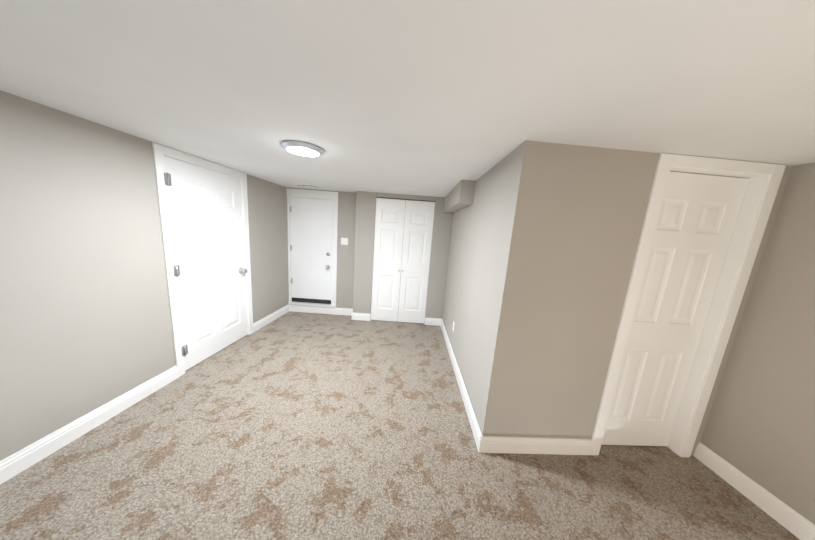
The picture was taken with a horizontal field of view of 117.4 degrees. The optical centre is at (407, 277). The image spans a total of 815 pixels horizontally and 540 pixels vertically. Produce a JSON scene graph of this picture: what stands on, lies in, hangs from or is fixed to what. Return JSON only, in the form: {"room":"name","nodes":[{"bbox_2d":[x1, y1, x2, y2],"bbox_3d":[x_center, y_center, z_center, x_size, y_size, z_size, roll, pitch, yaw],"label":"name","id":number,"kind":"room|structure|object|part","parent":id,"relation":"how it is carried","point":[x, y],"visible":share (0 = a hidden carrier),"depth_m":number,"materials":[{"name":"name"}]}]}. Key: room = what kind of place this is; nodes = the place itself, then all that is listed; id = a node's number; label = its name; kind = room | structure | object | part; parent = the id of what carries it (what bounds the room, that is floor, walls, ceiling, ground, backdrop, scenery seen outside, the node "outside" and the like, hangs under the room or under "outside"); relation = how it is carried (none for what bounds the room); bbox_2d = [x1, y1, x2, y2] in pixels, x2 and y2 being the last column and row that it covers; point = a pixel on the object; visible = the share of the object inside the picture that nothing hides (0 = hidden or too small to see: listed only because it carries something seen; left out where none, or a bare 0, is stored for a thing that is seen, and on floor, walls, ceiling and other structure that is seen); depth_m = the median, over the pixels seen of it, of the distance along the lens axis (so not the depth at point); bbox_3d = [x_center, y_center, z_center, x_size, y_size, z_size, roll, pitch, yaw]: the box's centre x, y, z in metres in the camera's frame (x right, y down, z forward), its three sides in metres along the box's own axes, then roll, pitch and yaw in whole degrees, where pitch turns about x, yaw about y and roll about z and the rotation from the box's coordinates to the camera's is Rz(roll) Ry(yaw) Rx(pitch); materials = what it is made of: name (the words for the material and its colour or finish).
{"room":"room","nodes":[
{"label":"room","id":0,"kind":"room"},
{"bbox_2d":[0,90,288,460],"bbox_3d":[-2.221,-0.008,1.818,0.354,2.100,5.400,4,11,0],"label":"wall","id":1,"kind":"structure","parent":0,"point":[85,323],"depth_m":1.64,"materials":[{"name":"beige paint"}]},
{"bbox_2d":[0,366,178,484],"bbox_3d":[-2.284,1.160,0.931,0.155,0.125,2.932,4,11,0],"label":"baseboard","id":2,"kind":"structure","parent":1,"relation":"attached to","point":[23,459],"depth_m":1.68,"materials":[{"name":"white paint"}]},
{"bbox_2d":[152,142,253,376],"bbox_3d":[-2.166,-0.172,2.730,0.180,2.096,1.093,4,11,0],"label":"door frame","id":3,"kind":"structure","parent":1,"relation":"attached to","point":[160,152],"depth_m":2.30,"materials":[{"name":"white paint"}]},
{"bbox_2d":[163,156,247,370],"bbox_3d":[-2.110,-0.133,2.725,0.145,2.010,0.958,4,11,0],"label":"door","id":4,"kind":"structure","parent":1,"relation":"in","point":[205,208],"depth_m":2.63,"materials":[{"name":"white paint"}]},
{"bbox_3d":[-2.119,-0.071,2.280,0.013,1.702,0.060,4,11,0],"label":"left door hinges","id":5,"kind":"part","parent":4,"relation":"part of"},
{"bbox_3d":[-2.082,-0.079,3.149,0.074,0.094,0.068,4,11,0],"label":"knob","id":6,"kind":"part","parent":4,"relation":"part of","materials":[{"name":"grey metal"}]},
{"bbox_2d":[253,305,287,331],"bbox_3d":[-2.128,0.615,3.917,0.057,0.125,0.956,4,11,0],"label":"baseboard","id":7,"kind":"structure","parent":1,"relation":"attached to","point":[266,320],"depth_m":3.82,"materials":[{"name":"white paint"}]},
{"bbox_2d":[292,188,356,308],"bbox_3d":[-1.451,-0.420,4.335,1.180,2.100,0.220,4,11,0],"label":"wall","id":8,"kind":"structure","parent":0,"point":[346,253],"depth_m":4.21,"materials":[{"name":"beige paint"}]},
{"bbox_2d":[290,197,332,303],"bbox_3d":[-1.665,-0.429,4.238,0.747,1.787,0.117,4,11,0],"label":"exterior door","id":9,"kind":"structure","parent":8,"relation":"in","point":[311,242],"depth_m":4.24,"materials":[{"name":"white"}]},
{"bbox_3d":[-2.001,-0.548,4.229,0.060,1.322,0.013,4,11,0],"label":"exterior door hinges","id":10,"kind":"part","parent":9,"relation":"part of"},
{"bbox_3d":[-1.366,-0.291,4.240,0.068,0.291,0.073,4,11,0],"label":"knob","id":11,"kind":"part","parent":9,"relation":"part of","materials":[{"name":"grey metal"}]},
{"bbox_2d":[288,301,335,307],"bbox_3d":[-1.683,0.467,4.434,0.842,0.039,0.152,4,11,0],"label":"exterior door sill","id":12,"kind":"structure","parent":8,"relation":"attached to","point":[311,304],"depth_m":4.36,"materials":[{"name":"paint"}]},
{"bbox_2d":[286,188,337,305],"bbox_3d":[-1.613,-0.496,4.261,0.842,1.923,0.140,4,11,0],"label":"door frame","id":13,"kind":"structure","parent":8,"relation":"attached to","point":[312,194],"depth_m":4.12,"materials":[{"name":"white paint"}]},
{"bbox_2d":[288,305,353,315],"bbox_3d":[-1.522,0.570,4.399,1.180,0.125,0.015,4,11,0],"label":"baseboard","id":14,"kind":"structure","parent":8,"relation":"attached to","point":[294,308],"depth_m":4.39,"materials":[{"name":"white paint"}]},
{"bbox_2d":[341,238,347,244],"bbox_3d":[-1.062,-0.617,4.174,0.116,0.116,0.019,4,11,0],"label":"switch plate","id":15,"kind":"object","parent":8,"relation":"attached to","point":[344,241],"visible":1,"depth_m":4.18,"materials":[{"name":"white plastic"}]},
{"bbox_2d":[0,311,799,539],"bbox_3d":[-0.162,1.200,2.026,5.010,0.050,5.395,4,11,0],"label":"floor","id":16,"kind":"structure","parent":0,"point":[290,425],"depth_m":1.61,"materials":[{"name":"carpet"}]},
{"bbox_2d":[353,191,452,323],"bbox_3d":[-0.044,-0.301,4.249,1.642,2.100,0.415,4,11,0],"label":"wall","id":17,"kind":"structure","parent":0,"point":[365,237],"depth_m":4.02,"materials":[{"name":"beige paint"}]},
{"bbox_2d":[351,313,370,320],"bbox_3d":[-0.790,0.658,4.213,0.321,0.125,0.015,4,11,0],"label":"baseboard","id":18,"kind":"structure","parent":17,"relation":"attached to","point":[355,316],"depth_m":4.21,"materials":[{"name":"white paint"}]},
{"bbox_2d":[371,197,434,322],"bbox_3d":[-0.099,-0.245,4.072,0.925,2.022,0.073,4,11,0],"label":"bifold closet door","id":19,"kind":"structure","parent":17,"relation":"in","point":[414,240],"depth_m":4.05,"materials":[{"name":"white paint"}]},
{"bbox_2d":[0,0,814,196],"bbox_3d":[-0.007,-0.923,1.631,5.010,0.080,5.395,4,11,0],"label":"ceiling","id":20,"kind":"structure","parent":0,"point":[438,98],"depth_m":0.93,"materials":[{"name":"white paint"}]},
{"bbox_2d":[280,140,323,156],"bbox_3d":[-0.788,-0.965,1.870,0.304,0.038,0.304,4,11,0],"label":"light","id":21,"kind":"object","parent":20,"relation":"in","point":[302,148],"visible":1,"depth_m":1.80,"materials":[{"name":"grey glass"}]},
{"bbox_2d":[296,184,320,186],"bbox_3d":[-1.454,-1.353,3.618,0.340,0.009,0.090,4,11,0],"label":"ceiling vent","id":22,"kind":"object","parent":20,"relation":"in","point":[308,185],"visible":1,"depth_m":3.59,"materials":[{"name":"white metal"}]},
{"bbox_2d":[443,180,475,212],"bbox_3d":[0.633,-1.017,3.224,0.167,0.225,1.330,4,11,0],"label":"soffit beam","id":23,"kind":"structure","parent":20,"relation":"attached to","point":[460,195],"depth_m":2.65,"materials":[{"name":"beige paint"}]},
{"bbox_2d":[442,140,545,436],"bbox_3d":[0.690,0.015,2.836,0.152,2.100,2.470,4,11,0],"label":"wall","id":24,"kind":"structure","parent":0,"point":[491,229],"depth_m":1.82,"materials":[{"name":"beige paint"}]},
{"bbox_2d":[436,318,491,452],"bbox_3d":[0.551,0.980,3.008,0.047,0.125,2.486,4,11,0],"label":"baseboard","id":25,"kind":"structure","parent":24,"relation":"attached to","point":[483,443],"depth_m":2.18,"materials":[{"name":"white paint"}]},
{"bbox_2d":[499,142,791,455],"bbox_3d":[1.566,0.284,1.734,1.696,2.100,0.205,4,11,0],"label":"wall","id":26,"kind":"structure","parent":0,"point":[590,211],"depth_m":1.61,"materials":[{"name":"beige paint"}]},
{"bbox_2d":[488,436,591,454],"bbox_3d":[0.966,1.232,1.817,0.783,0.125,0.057,4,11,0],"label":"baseboard","id":27,"kind":"structure","parent":26,"relation":"attached to","point":[517,445],"depth_m":1.81,"materials":[{"name":"white paint"}]},
{"bbox_2d":[601,171,748,445],"bbox_3d":[1.821,0.326,1.786,0.641,2.020,0.067,4,11,0],"label":"door","id":28,"kind":"structure","parent":26,"relation":"in","point":[695,224],"depth_m":1.75,"materials":[{"name":"white paint"}]},
{"bbox_2d":[589,153,785,456],"bbox_3d":[1.828,0.304,1.740,0.804,2.097,0.173,4,11,0],"label":"door frame","id":29,"kind":"structure","parent":26,"relation":"attached to","point":[756,208],"depth_m":1.65,"materials":[{"name":"white paint"}]},
{"bbox_2d":[700,162,814,524],"bbox_3d":[2.345,0.561,0.554,0.120,2.100,2.765,4,11,0],"label":"wall","id":30,"kind":"structure","parent":0,"point":[759,429],"depth_m":1.52,"materials":[{"name":"beige paint"}]},
{"bbox_2d":[694,442,814,539],"bbox_3d":[2.207,1.529,0.709,0.015,0.125,2.416,4,11,0],"label":"baseboard","id":31,"kind":"structure","parent":30,"relation":"attached to","point":[793,521],"depth_m":1.56,"materials":[{"name":"white paint"}]}
]}

